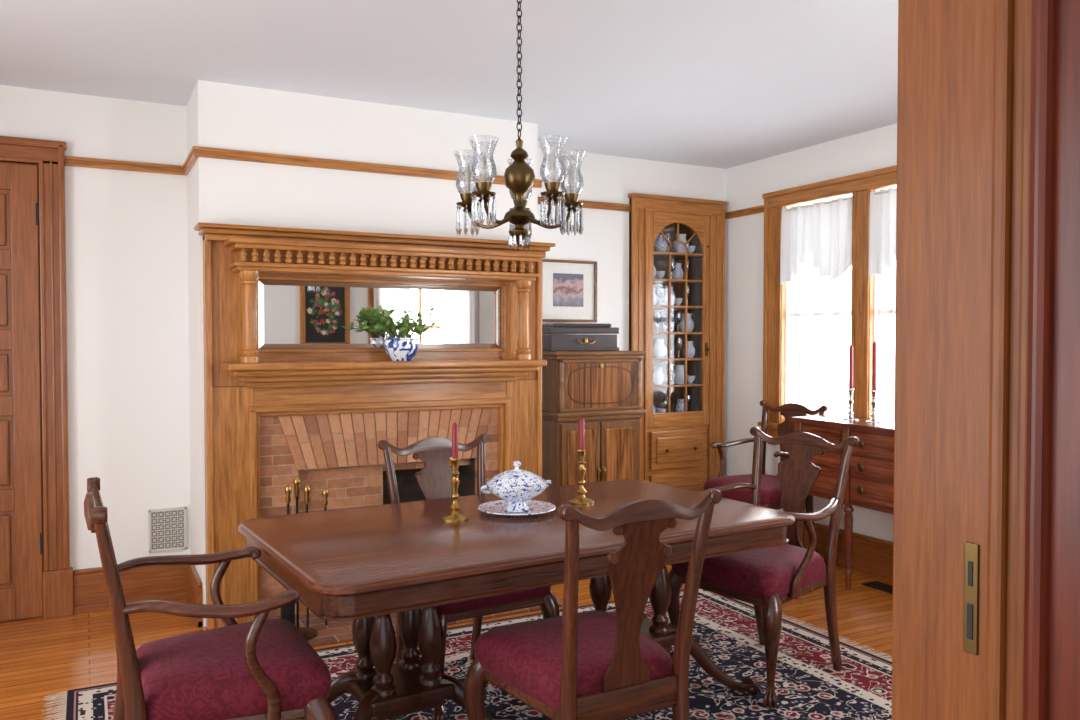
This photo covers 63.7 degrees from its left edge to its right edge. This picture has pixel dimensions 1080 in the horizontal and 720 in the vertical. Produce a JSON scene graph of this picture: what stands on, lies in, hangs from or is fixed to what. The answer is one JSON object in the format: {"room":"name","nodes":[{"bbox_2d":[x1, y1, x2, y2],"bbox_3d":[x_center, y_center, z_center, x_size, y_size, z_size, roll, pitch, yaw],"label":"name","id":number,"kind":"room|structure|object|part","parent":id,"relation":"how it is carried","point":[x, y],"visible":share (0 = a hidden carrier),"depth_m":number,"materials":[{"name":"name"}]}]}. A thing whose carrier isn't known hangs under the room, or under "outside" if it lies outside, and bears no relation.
{"room":"dining room","nodes":[
{"label":"dining room","id":0,"kind":"room"},
{"bbox_2d":[186,80,537,625],"bbox_3d":[-0.969,-0.039,4.952,1.870,2.690,0.546,-1,1,-28],"label":"wall","id":1,"kind":"structure","parent":0,"point":[218,115],"depth_m":4.56,"materials":[{"name":"white paint"}]},
{"bbox_2d":[182,147,197,174],"bbox_3d":[-1.799,-1.022,4.469,0.028,0.047,0.553,-1,1,-28],"label":"trim","id":2,"kind":"structure","parent":1,"relation":"attached to","point":[191,159],"depth_m":4.45,"materials":[{"name":"brown wood"}]},
{"bbox_2d":[185,565,202,627],"bbox_3d":[-1.806,1.204,4.527,0.033,0.225,0.525,-1,1,-28],"label":"baseboard","id":3,"kind":"structure","parent":1,"relation":"attached to","point":[194,595],"depth_m":4.43,"materials":[{"name":"brown wood"}]},
{"bbox_2d":[192,146,542,187],"bbox_3d":[-0.840,-1.026,4.673,1.918,0.047,0.028,-1,1,-28],"label":"trim","id":4,"kind":"structure","parent":1,"relation":"attached to","point":[207,152],"depth_m":4.54,"materials":[{"name":"brown wood"}]},
{"bbox_2d":[0,85,725,569],"bbox_3d":[-1.296,-0.044,5.157,5.980,2.690,0.120,-1,1,-28],"label":"wall","id":5,"kind":"structure","parent":0,"point":[127,231],"depth_m":4.64,"materials":[{"name":"paint"}]},
{"bbox_2d":[0,161,43,621],"bbox_3d":[-2.897,0.167,4.240,0.810,2.310,0.030,-1,1,-28],"label":"door slab","id":6,"kind":"structure","parent":5,"relation":"in","point":[6,192],"depth_m":4.37,"materials":[{"name":"brown wood"}]},
{"bbox_3d":[-2.893,0.152,4.238,0.515,1.960,0.016,-1,1,-28],"label":"raised panels","id":7,"kind":"part","parent":6,"relation":"part of","materials":[{"name":"brown wood"}]},
{"bbox_3d":[-2.893,0.168,4.236,0.794,2.290,0.020,-1,1,-28],"label":"stiles and rails","id":8,"kind":"part","parent":6,"relation":"part of","materials":[{"name":"brown wood"}]},
{"bbox_2d":[0,136,73,618],"bbox_3d":[-2.891,0.108,4.228,1.070,2.430,0.055,-1,1,-28],"label":"door frame","id":9,"kind":"structure","parent":5,"relation":"attached to","point":[57,573],"depth_m":4.43,"materials":[{"name":"brown wood"}]},
{"bbox_2d":[36,203,43,553],"bbox_3d":[-2.532,0.099,4.403,0.019,1.780,0.012,-1,1,-28],"label":"hinges","id":10,"kind":"object","parent":5,"relation":"attached to","point":[37,204],"visible":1,"depth_m":4.41,"materials":[{"name":"black metal"}]},
{"bbox_2d":[65,156,186,175],"bbox_3d":[-2.181,-1.024,4.588,0.593,0.047,0.028,-1,1,-28],"label":"trim","id":11,"kind":"structure","parent":5,"relation":"attached to","point":[69,160],"depth_m":4.57,"materials":[{"name":"brown wood"}]},
{"bbox_2d":[73,565,186,613],"bbox_3d":[-2.169,1.201,4.642,0.570,0.225,0.033,-1,1,-28],"label":"baseboard","id":12,"kind":"structure","parent":5,"relation":"attached to","point":[165,583],"depth_m":4.63,"materials":[{"name":"brown wood"}]},
{"bbox_2d":[148,507,186,552],"bbox_3d":[-2.022,0.921,4.721,0.190,0.230,0.018,-1,1,-28],"label":"wall vent","id":13,"kind":"object","parent":5,"relation":"attached to","point":[168,526],"depth_m":4.72,"materials":[{"name":"beige metal"}]},
{"bbox_2d":[542,259,596,321],"bbox_3d":[0.191,-0.462,5.842,0.440,0.415,0.023,-1,1,-28],"label":"framed picture","id":14,"kind":"object","parent":5,"relation":"attached to","point":[569,287],"visible":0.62,"depth_m":5.84,"materials":[{"name":"white paper"}]},
{"bbox_2d":[553,273,582,306],"bbox_3d":[0.191,-0.470,5.842,0.230,0.220,0.006,-1,1,-28],"label":"print","id":15,"kind":"object","parent":14,"relation":"attached to","point":[567,287],"depth_m":5.84},
{"bbox_2d":[538,197,630,211],"bbox_3d":[0.180,-1.053,5.822,1.010,0.047,0.028,-1,1,-28],"label":"trim","id":16,"kind":"structure","parent":5,"relation":"attached to","point":[586,204],"depth_m":5.93,"materials":[{"name":"brown wood"}]},
{"bbox_2d":[0,565,892,719],"bbox_3d":[-0.306,1.421,2.130,7.800,0.100,7.200,-1,1,-28],"label":"floor","id":17,"kind":"structure","parent":0,"point":[40,657],"depth_m":4.15,"materials":[{"name":"brown wood"}]},
{"bbox_2d":[194,222,562,646],"bbox_3d":[-0.788,0.326,4.613,1.920,1.975,0.850,-1,1,-28],"label":"fireplace mantel","id":18,"kind":"object","parent":17,"relation":"on","point":[293,388],"visible":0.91,"depth_m":4.52,"materials":[{"name":"brown wood"}]},
{"bbox_2d":[298,627,316,640],"bbox_3d":[-1.152,1.294,4.134,0.180,0.038,0.180,-1,1,-28],"label":"base","id":19,"kind":"object","parent":18,"relation":"on","point":[308,633],"visible":0.44,"depth_m":4.12,"materials":[{"name":"gold metal"}]},
{"bbox_2d":[281,477,328,627],"bbox_3d":[-1.128,0.914,4.149,0.225,0.722,0.100,-1,1,-28],"label":"fireplace tools","id":20,"kind":"object","parent":19,"relation":"on","point":[288,611],"depth_m":4.11,"materials":[{"name":"gold metal"}]},
{"bbox_3d":[-1.120,0.629,4.149,0.205,0.152,0.095,-1,1,-28],"label":"handles","id":21,"kind":"part","parent":20,"relation":"part of","materials":[{"name":"gold metal"}]},
{"bbox_3d":[-0.803,-0.624,4.620,1.920,0.075,0.185,-1,1,-28],"label":"cornice","id":22,"kind":"part","parent":18,"relation":"part of","materials":[{"name":"brown wood"}]},
{"bbox_3d":[-0.821,0.250,4.675,1.440,0.055,0.085,-1,1,-28],"label":"surround moulding","id":23,"kind":"part","parent":18,"relation":"part of","materials":[{"name":"brown wood"}]},
{"bbox_3d":[-0.826,0.180,4.683,1.390,0.115,0.071,-1,1,-28],"label":"cross panel","id":24,"kind":"part","parent":18,"relation":"part of","materials":[{"name":"brown wood"}]},
{"bbox_2d":[256,276,504,352],"bbox_3d":[-0.813,-0.235,4.648,1.380,0.386,0.022,-1,1,-28],"label":"mirror","id":25,"kind":"object","parent":18,"relation":"attached to","point":[296,314],"depth_m":4.60,"materials":[{"name":"silver mirror"}]},
{"bbox_2d":[222,359,546,387],"bbox_3d":[-0.774,0.067,4.580,1.690,0.125,0.290,-1,1,-28],"label":"shelf","id":26,"kind":"object","parent":18,"relation":"attached to","point":[236,373],"depth_m":4.48,"materials":[{"name":"brown wood"}]},
{"bbox_2d":[223,237,545,282],"bbox_3d":[-0.774,-0.510,4.567,1.670,0.150,0.290,-1,1,-28],"label":"frieze","id":27,"kind":"object","parent":18,"relation":"attached to","point":[265,258],"depth_m":4.44,"materials":[{"name":"brown wood"}]},
{"bbox_2d":[354,304,440,360],"bbox_3d":[-0.739,-0.147,4.548,0.478,0.303,0.209,-1,1,-28],"label":"potted plant","id":28,"kind":"object","parent":18,"relation":"on","point":[400,348],"visible":1,"depth_m":4.50,"materials":[{"name":"green plant"}]},
{"bbox_3d":[-0.727,-0.056,4.562,0.184,0.120,0.184,-1,1,-28],"label":"porcelain pot","id":29,"kind":"part","parent":28,"relation":"part of","materials":[{"name":"ceramic"}]},
{"bbox_2d":[42,588,891,719],"bbox_3d":[0.102,1.344,3.118,3.370,0.008,2.549,-1,1,-28],"label":"rug","id":30,"kind":"object","parent":17,"relation":"on","point":[807,686],"visible":0.4,"depth_m":3.63,"materials":[{"name":"multicoloured fabric"}]},
{"bbox_2d":[84,477,336,719],"bbox_3d":[-0.952,0.853,2.483,0.612,1.010,0.653,-1,2,-29],"label":"armchair","id":31,"kind":"object","parent":30,"relation":"on","point":[261,668],"visible":1,"depth_m":2.31,"materials":[{"name":"brown wood"}]},
{"bbox_3d":[-1.200,0.389,2.337,0.047,0.075,0.554,-1,2,-29],"label":"crest rail","id":32,"kind":"part","parent":31,"relation":"part of","materials":[{"name":"brown wood"}]},
{"bbox_3d":[-1.259,0.860,2.563,0.120,0.993,0.080,-1,2,-29],"label":"post","id":33,"kind":"part","parent":31,"relation":"part of","materials":[{"name":"brown wood"}]},
{"bbox_3d":[-1.051,0.869,2.182,0.120,0.993,0.080,-1,2,-29],"label":"post","id":34,"kind":"part","parent":31,"relation":"part of","materials":[{"name":"brown wood"}]},
{"bbox_3d":[-1.097,0.773,2.712,0.437,0.358,0.097,-1,2,-36],"label":"arm","id":35,"kind":"part","parent":31,"relation":"part of","materials":[{"name":"brown wood"}]},
{"bbox_3d":[-0.836,0.784,2.235,0.437,0.358,0.097,-1,1,-22],"label":"arm","id":36,"kind":"part","parent":31,"relation":"part of","materials":[{"name":"brown wood"}]},
{"bbox_3d":[-0.920,0.936,2.502,0.492,0.087,0.513,-1,2,-29],"label":"seat rail","id":37,"kind":"part","parent":31,"relation":"part of","materials":[{"name":"red fabric"}]},
{"bbox_3d":[-0.902,0.885,2.511,0.485,0.132,0.539,-1,2,-29],"label":"upholstered seat","id":38,"kind":"part","parent":31,"relation":"part of","materials":[{"name":"red fabric"}]},
{"bbox_3d":[-0.609,1.128,2.391,0.114,0.457,0.076,0,1,8],"label":"cabriole leg","id":39,"kind":"part","parent":31,"relation":"part of","materials":[{"name":"brown wood"}]},
{"bbox_2d":[378,433,559,719],"bbox_3d":[-0.308,0.835,3.530,0.559,0.998,0.611,-1,2,-32],"label":"dining chair","id":40,"kind":"object","parent":30,"relation":"on","point":[434,479],"visible":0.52,"depth_m":3.63,"materials":[{"name":"brown wood"}]},
{"bbox_3d":[-0.602,0.842,3.621,0.075,0.981,0.120,-1,2,-32],"label":"post","id":41,"kind":"part","parent":40,"relation":"part of","materials":[{"name":"brown wood"}]},
{"bbox_3d":[-0.456,0.368,3.760,0.518,0.074,0.047,-1,2,-32],"label":"crest rail","id":42,"kind":"part","parent":40,"relation":"part of","materials":[{"name":"brown wood"}]},
{"bbox_3d":[-0.374,1.112,3.198,0.073,0.451,0.110,0,1,1],"label":"cabriole leg","id":43,"kind":"part","parent":40,"relation":"part of","materials":[{"name":"brown wood"}]},
{"bbox_3d":[-0.255,0.837,3.834,0.075,0.981,0.120,-1,2,-32],"label":"post","id":44,"kind":"part","parent":40,"relation":"part of","materials":[{"name":"brown wood"}]},
{"bbox_3d":[-0.288,0.918,3.501,0.480,0.086,0.492,-1,2,-32],"label":"seat rail","id":45,"kind":"part","parent":40,"relation":"part of","materials":[{"name":"brown wood"}]},
{"bbox_3d":[-0.278,0.868,3.482,0.504,0.130,0.485,-1,2,-32],"label":"upholstered seat","id":46,"kind":"part","parent":40,"relation":"part of","materials":[{"name":"red fabric"}]},
{"bbox_3d":[0.025,1.106,3.443,0.110,0.451,0.073,1,1,26],"label":"cabriole leg","id":47,"kind":"part","parent":40,"relation":"part of","materials":[{"name":"brown wood"}]},
{"bbox_2d":[238,479,794,719],"bbox_3d":[-0.063,0.961,3.240,1.860,0.751,1.050,-1,2,-32],"label":"dining table","id":48,"kind":"object","parent":30,"relation":"on","point":[365,565],"visible":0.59,"depth_m":2.92,"materials":[{"name":"brown wood"}]},
{"bbox_2d":[442,423,468,521],"bbox_3d":[-0.312,0.404,3.198,0.100,0.363,0.100,-1,1,-28],"label":"brass candlestick","id":49,"kind":"object","parent":48,"relation":"on","point":[454,516],"visible":1,"depth_m":3.19,"materials":[{"name":"gold metal"}]},
{"bbox_2d":[452,423,457,457],"bbox_3d":[-0.312,0.299,3.196,0.023,0.137,0.022,-1,1,-28],"label":"candle","id":50,"kind":"object","parent":49,"relation":"on","point":[454,427],"depth_m":3.19,"materials":[{"name":"red wax"}]},
{"bbox_2d":[478,461,555,515],"bbox_3d":[-0.088,0.484,3.328,0.300,0.197,0.300,-1,1,-28],"label":"soup tureen","id":51,"kind":"object","parent":48,"relation":"on","point":[516,486],"visible":1,"depth_m":3.27,"materials":[{"name":"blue ceramic"}]},
{"bbox_3d":[-0.088,0.430,3.327,0.238,0.088,0.238,-1,1,-28],"label":"lid","id":52,"kind":"part","parent":51,"relation":"part of","materials":[{"name":"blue ceramic"}]},
{"bbox_2d":[569,417,593,503],"bbox_3d":[0.169,0.401,3.529,0.100,0.353,0.100,-1,1,-28],"label":"brass candlestick","id":53,"kind":"object","parent":48,"relation":"on","point":[581,499],"visible":1,"depth_m":3.52,"materials":[{"name":"gold metal"}]},
{"bbox_2d":[579,417,583,449],"bbox_3d":[0.169,0.301,3.527,0.023,0.136,0.022,-1,1,-28],"label":"candle","id":54,"kind":"object","parent":53,"relation":"on","point":[581,422],"depth_m":3.52,"materials":[{"name":"red wax"}]},
{"bbox_2d":[463,488,721,719],"bbox_3d":[0.143,0.857,2.574,0.559,0.998,0.611,-1,2,-29],"label":"dining chair","id":55,"kind":"object","parent":30,"relation":"on","point":[588,665],"visible":1,"depth_m":2.40,"materials":[{"name":"brown wood"}]},
{"bbox_3d":[-0.185,1.124,2.688,0.110,0.451,0.073,1,2,28],"label":"cabriole leg","id":56,"kind":"part","parent":55,"relation":"part of","materials":[{"name":"brown wood"}]},
{"bbox_3d":[0.077,0.873,2.274,0.075,0.981,0.120,-1,2,-29],"label":"post","id":57,"kind":"part","parent":55,"relation":"part of","materials":[{"name":"brown wood"}]},
{"bbox_3d":[0.115,0.888,2.625,0.504,0.130,0.485,-1,2,-29],"label":"upholstered seat","id":58,"kind":"part","parent":55,"relation":"part of","materials":[{"name":"red fabric"}]},
{"bbox_3d":[0.125,0.938,2.608,0.480,0.086,0.492,-1,2,-29],"label":"seat rail","id":59,"kind":"part","parent":55,"relation":"part of","materials":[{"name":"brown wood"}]},
{"bbox_3d":[0.280,0.401,2.317,0.518,0.074,0.047,-1,2,-29],"label":"crest rail","id":60,"kind":"part","parent":55,"relation":"part of","materials":[{"name":"brown wood"}]},
{"bbox_3d":[0.433,0.868,2.472,0.075,0.981,0.120,-1,2,-29],"label":"post","id":61,"kind":"part","parent":55,"relation":"part of","materials":[{"name":"brown wood"}]},
{"bbox_2d":[667,427,858,707],"bbox_3d":[0.943,0.825,3.701,0.611,1.010,0.653,-1,2,-38],"label":"armchair","id":62,"kind":"object","parent":30,"relation":"on","point":[769,578],"visible":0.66,"depth_m":3.64,"materials":[{"name":"brown wood"}]},
{"bbox_3d":[0.588,1.097,3.751,0.114,0.457,0.076,0,1,-1],"label":"cabriole leg","id":63,"kind":"part","parent":62,"relation":"part of","materials":[{"name":"brown wood"}]},
{"bbox_3d":[0.790,0.745,3.925,0.437,0.358,0.097,-1,2,-31],"label":"arm","id":64,"kind":"part","parent":62,"relation":"part of","materials":[{"name":"brown wood"}]},
{"bbox_3d":[0.897,0.858,3.667,0.485,0.132,0.539,-1,2,-38],"label":"upholstered seat","id":65,"kind":"part","parent":62,"relation":"part of","materials":[{"name":"red fabric"}]},
{"bbox_3d":[0.913,0.908,3.681,0.492,0.087,0.513,-1,2,-38],"label":"seat rail","id":66,"kind":"part","parent":62,"relation":"part of","materials":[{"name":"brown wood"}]},
{"bbox_3d":[0.993,0.827,4.014,0.120,0.993,0.080,-1,2,-38],"label":"post","id":67,"kind":"part","parent":62,"relation":"part of","materials":[{"name":"brown wood"}]},
{"bbox_3d":[0.894,1.106,3.354,0.076,0.457,0.114,0,1,16],"label":"cabriole leg","id":68,"kind":"part","parent":62,"relation":"part of","materials":[{"name":"brown wood"}]},
{"bbox_3d":[1.166,0.354,3.863,0.047,0.075,0.554,-1,2,-38],"label":"crest rail","id":69,"kind":"part","parent":62,"relation":"part of","materials":[{"name":"brown wood"}]},
{"bbox_3d":[1.121,0.755,3.494,0.437,0.358,0.097,-1,2,-45],"label":"arm","id":70,"kind":"part","parent":62,"relation":"part of","materials":[{"name":"brown wood"}]},
{"bbox_3d":[1.258,0.835,3.670,0.120,0.993,0.080,-1,2,-38],"label":"post","id":71,"kind":"part","parent":62,"relation":"part of","materials":[{"name":"brown wood"}]},
{"bbox_2d":[542,350,646,486],"bbox_3d":[0.291,0.615,5.643,0.670,1.350,0.455,-1,1,-28],"label":"wooden cabinet","id":72,"kind":"object","parent":17,"relation":"on","point":[602,388],"visible":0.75,"depth_m":5.44,"materials":[{"name":"brown wood"}]},
{"bbox_2d":[542,323,619,350],"bbox_3d":[0.225,-0.147,5.589,0.500,0.174,0.319,-1,1,-28],"label":"chest","id":73,"kind":"object","parent":72,"relation":"on","point":[555,336],"visible":0.92,"depth_m":5.46,"materials":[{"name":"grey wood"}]},
{"bbox_3d":[0.221,-0.202,5.596,0.500,0.065,0.300,-1,1,-28],"label":"chest lid","id":74,"kind":"part","parent":73,"relation":"part of","materials":[{"name":"grey wood"}]},
{"bbox_3d":[0.292,-0.118,5.462,0.134,0.035,0.031,-1,1,-28],"label":"handle","id":75,"kind":"part","parent":73,"relation":"part of","materials":[{"name":"gold metal"}]},
{"bbox_3d":[0.293,0.343,5.633,0.650,0.055,0.445,-1,1,-28],"label":"waist moulding","id":76,"kind":"part","parent":72,"relation":"part of","materials":[{"name":"brown wood"}]},
{"bbox_3d":[0.381,0.157,5.460,0.600,0.325,0.025,-1,1,-28],"label":"fall moulding","id":77,"kind":"part","parent":72,"relation":"part of","materials":[{"name":"brown wood"}]},
{"bbox_2d":[628,193,726,491],"bbox_3d":[0.923,0.053,6.397,0.840,2.440,0.442,-1,1,-28],"label":"china cabinet","id":78,"kind":"object","parent":17,"relation":"on","point":[676,451],"visible":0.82,"depth_m":6.30,"materials":[{"name":"brown wood"}]},
{"bbox_2d":[653,233,695,412],"bbox_3d":[0.918,-0.257,6.387,0.466,1.338,0.263,-1,1,-28],"label":"dishes","id":79,"kind":"object","parent":78,"relation":"in","point":[660,375],"visible":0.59,"depth_m":6.33,"materials":[{"name":"white ceramic"}]},
{"bbox_2d":[704,400,828,552],"bbox_3d":[1.446,0.790,5.616,0.611,1.010,0.653,-1,2,-34],"label":"armchair","id":80,"kind":"object","parent":17,"relation":"on","point":[770,489],"visible":0.39,"depth_m":5.61,"materials":[{"name":"brown wood"}]},
{"bbox_3d":[1.309,0.709,5.849,0.437,0.358,0.097,-1,1,-27],"label":"arm","id":81,"kind":"part","parent":80,"relation":"part of","materials":[{"name":"brown wood"}]},
{"bbox_3d":[1.398,0.823,5.585,0.485,0.132,0.539,-1,2,-34],"label":"upholstered seat","id":82,"kind":"part","parent":80,"relation":"part of","materials":[{"name":"red fabric"}]},
{"bbox_3d":[1.518,0.791,5.925,0.120,0.993,0.080,-1,2,-34],"label":"post","id":83,"kind":"part","parent":80,"relation":"part of","materials":[{"name":"brown wood"}]},
{"bbox_3d":[1.373,1.070,5.272,0.076,0.457,0.114,0,1,20],"label":"cabriole leg","id":84,"kind":"part","parent":80,"relation":"part of","materials":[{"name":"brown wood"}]},
{"bbox_3d":[1.610,0.719,5.397,0.437,0.358,0.097,-1,2,-41],"label":"arm","id":85,"kind":"part","parent":80,"relation":"part of","materials":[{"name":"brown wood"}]},
{"bbox_3d":[1.415,0.873,5.597,0.492,0.087,0.513,-1,2,-34],"label":"seat rail","id":86,"kind":"part","parent":80,"relation":"part of","materials":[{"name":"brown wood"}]},
{"bbox_3d":[1.681,0.319,5.761,0.047,0.075,0.554,-1,2,-34],"label":"crest rail","id":87,"kind":"part","parent":80,"relation":"part of","materials":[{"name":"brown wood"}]},
{"bbox_3d":[1.758,0.800,5.562,0.120,0.993,0.080,-1,2,-34],"label":"post","id":88,"kind":"part","parent":80,"relation":"part of","materials":[{"name":"brown wood"}]},
{"bbox_2d":[790,415,893,589],"bbox_3d":[2.026,0.836,4.730,0.405,0.950,1.510,-1,1,-28],"label":"sideboard","id":89,"kind":"object","parent":17,"relation":"on","point":[870,480],"visible":0.3,"depth_m":4.88,"materials":[{"name":"brown wood"}]},
{"bbox_2d":[843,344,858,419],"bbox_3d":[1.835,0.127,5.128,0.090,0.448,0.090,-1,1,-28],"label":"candlestick","id":90,"kind":"object","parent":89,"relation":"on","point":[850,413],"visible":1,"depth_m":5.12,"materials":[{"name":"silver metal"}]},
{"bbox_2d":[849,345,852,388],"bbox_3d":[1.835,0.044,5.126,0.023,0.265,0.022,-1,1,-28],"label":"candle","id":91,"kind":"object","parent":90,"relation":"on","point":[851,347],"depth_m":5.12,"materials":[{"name":"red wax"}]},
{"bbox_3d":[2.032,0.809,4.733,0.391,0.015,1.482,-1,1,-28],"label":"moulding","id":92,"kind":"part","parent":89,"relation":"part of","materials":[{"name":"brown wood"}]},
{"bbox_2d":[866,341,881,422],"bbox_3d":[1.914,0.120,4.977,0.090,0.468,0.090,-1,1,-28],"label":"candlestick","id":93,"kind":"object","parent":89,"relation":"on","point":[874,391],"visible":1,"depth_m":4.97,"materials":[{"name":"silver metal"}]},
{"bbox_2d":[872,342,876,390],"bbox_3d":[1.914,0.037,4.975,0.023,0.285,0.022,-1,1,-28],"label":"candle","id":94,"kind":"object","parent":93,"relation":"on","point":[874,353],"depth_m":4.97,"materials":[{"name":"red wax"}]},
{"bbox_2d":[862,581,892,593],"bbox_3d":[1.982,1.303,4.960,0.120,0.006,0.260,-1,1,-28],"label":"floor vent","id":95,"kind":"object","parent":17,"relation":"in","point":[881,586],"visible":0.51,"depth_m":4.99,"materials":[{"name":"black metal"}]},
{"bbox_2d":[0,0,897,168],"bbox_3d":[-0.313,-1.396,3.298,6.330,0.100,4.830,-1,1,-28],"label":"ceiling","id":96,"kind":"structure","parent":0,"point":[724,84],"depth_m":3.95,"materials":[{"name":"paint"}]},
{"bbox_2d":[454,0,584,249],"bbox_3d":[-0.063,-0.876,3.186,0.492,0.934,0.490,-1,1,-28],"label":"chandelier","id":97,"kind":"object","parent":96,"relation":"hanging from","point":[519,176],"visible":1,"depth_m":3.17,"materials":[{"name":"gold metal"}]},
{"bbox_3d":[-0.076,-1.076,3.186,0.018,0.529,0.018,0,1,17],"label":"chain","id":98,"kind":"part","parent":97,"relation":"part of","materials":[{"name":"brown metal"}]},
{"bbox_3d":[-0.076,-0.616,3.197,0.116,0.395,0.116,-1,1,-28],"label":"stem","id":99,"kind":"part","parent":97,"relation":"part of","materials":[{"name":"gold metal"}]},
{"bbox_2d":[724,123,896,541],"bbox_3d":[2.446,-0.031,4.614,0.150,2.690,4.550,-1,1,-28],"label":"wall","id":100,"kind":"structure","parent":0,"point":[874,149],"depth_m":6.16,"materials":[{"name":"paint"}]},
{"bbox_2d":[725,205,763,218],"bbox_3d":[1.482,-1.063,6.243,0.028,0.047,0.448,-1,1,-28],"label":"trim","id":101,"kind":"structure","parent":100,"relation":"attached to","point":[758,209],"depth_m":6.25,"materials":[{"name":"brown wood"}]},
{"bbox_2d":[763,189,874,422],"bbox_3d":[1.972,-0.328,5.313,0.057,1.610,1.700,-1,1,-28],"label":"window frame","id":102,"kind":"structure","parent":100,"relation":"attached to","point":[774,294],"depth_m":5.36,"materials":[{"name":"brown wood"}]},
{"bbox_2d":[757,165,896,437],"bbox_3d":[1.955,-0.280,5.305,0.095,1.715,1.720,-1,1,-28],"label":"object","id":103,"kind":"object","parent":100,"relation":"attached to","point":[886,177],"visible":0.38,"depth_m":5.51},
{"bbox_2d":[789,189,887,419],"bbox_3d":[2.041,-0.293,5.350,0.040,1.480,1.360,-1,1,-28],"label":"window","id":104,"kind":"structure","parent":100,"relation":"in","point":[823,344],"depth_m":5.69,"materials":[{"name":"clear glass"}]},
{"bbox_3d":[2.041,-0.293,5.350,0.040,1.480,1.360,-1,1,-28],"label":"sash","id":105,"kind":"part","parent":104,"relation":"part of","materials":[{"name":"wood"}]},
{"bbox_2d":[785,189,896,210],"bbox_3d":[1.966,-0.997,5.294,0.010,0.010,1.400,-1,1,-28],"label":"curtain rod","id":106,"kind":"object","parent":100,"relation":"attached to","point":[895,189],"visible":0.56,"depth_m":5.50,"materials":[{"name":"metal"}]},
{"bbox_2d":[780,196,851,284],"bbox_3d":[1.794,-0.759,5.630,0.065,0.522,0.645,-1,1,-28],"label":"lace valance","id":107,"kind":"object","parent":106,"relation":"hanging from","point":[822,232],"visible":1,"depth_m":5.63,"materials":[{"name":"white fabric"}]},
{"bbox_2d":[868,188,896,278],"bbox_3d":[2.141,-0.744,4.966,0.065,0.522,0.645,-1,1,-28],"label":"lace valance","id":108,"kind":"object","parent":106,"relation":"hanging from","point":[882,210],"visible":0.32,"depth_m":5.16,"materials":[{"name":"white fabric"}]},
{"bbox_2d":[803,522,892,580],"bbox_3d":[2.335,1.200,4.657,0.033,0.225,4.180,-1,1,-28],"label":"baseboard","id":109,"kind":"structure","parent":100,"relation":"attached to","point":[870,555],"depth_m":5.31,"materials":[{"name":"brown wood"}]},
{"bbox_2d":[794,308,895,317],"bbox_3d":[2.043,-0.288,5.351,0.040,1.470,1.360,-1,1,-28],"label":"rails","id":110,"kind":"object","parent":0,"point":[886,311],"depth_m":5.62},
{"bbox_3d":[0.726,0.045,1.289,5.980,2.690,0.250,-1,1,-28],"label":"wall","id":111,"kind":"structure","parent":0,"visible":0},
{"bbox_2d":[892,0,993,719],"bbox_3d":[0.653,0.140,1.312,0.170,2.500,0.185,-1,1,-28],"label":"door","id":112,"kind":"structure","parent":111,"relation":"attached to","point":[946,47],"depth_m":1.26,"materials":[{"name":"brown wood"}]},
{"bbox_2d":[963,542,979,654],"bbox_3d":[0.606,0.335,1.220,0.006,0.155,0.021,-1,1,-28],"label":"latch plate","id":113,"kind":"object","parent":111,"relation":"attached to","point":[971,550],"visible":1,"depth_m":1.22,"materials":[{"name":"gold metal"}]},
{"bbox_2d":[967,561,972,639],"bbox_3d":[0.604,0.337,1.219,0.004,0.110,0.009,-1,1,-28],"label":"latch slot","id":114,"kind":"object","parent":113,"relation":"attached to","point":[970,564],"depth_m":1.22,"materials":[{"name":"grey metal"}]},
{"bbox_2d":[986,0,1031,719],"bbox_3d":[0.641,0.193,1.172,0.042,2.400,0.062,-1,1,-28],"label":"door frame","id":115,"kind":"structure","parent":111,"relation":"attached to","point":[1012,18],"depth_m":1.17,"materials":[{"name":"brown wood"}]},
{"bbox_2d":[1023,0,1079,719],"bbox_3d":[0.687,0.170,1.073,0.072,2.450,0.157,-1,1,-28],"label":"door frame","id":116,"kind":"structure","parent":111,"relation":"attached to","point":[1051,675],"depth_m":1.09,"materials":[{"name":"red wood"}]}
]}

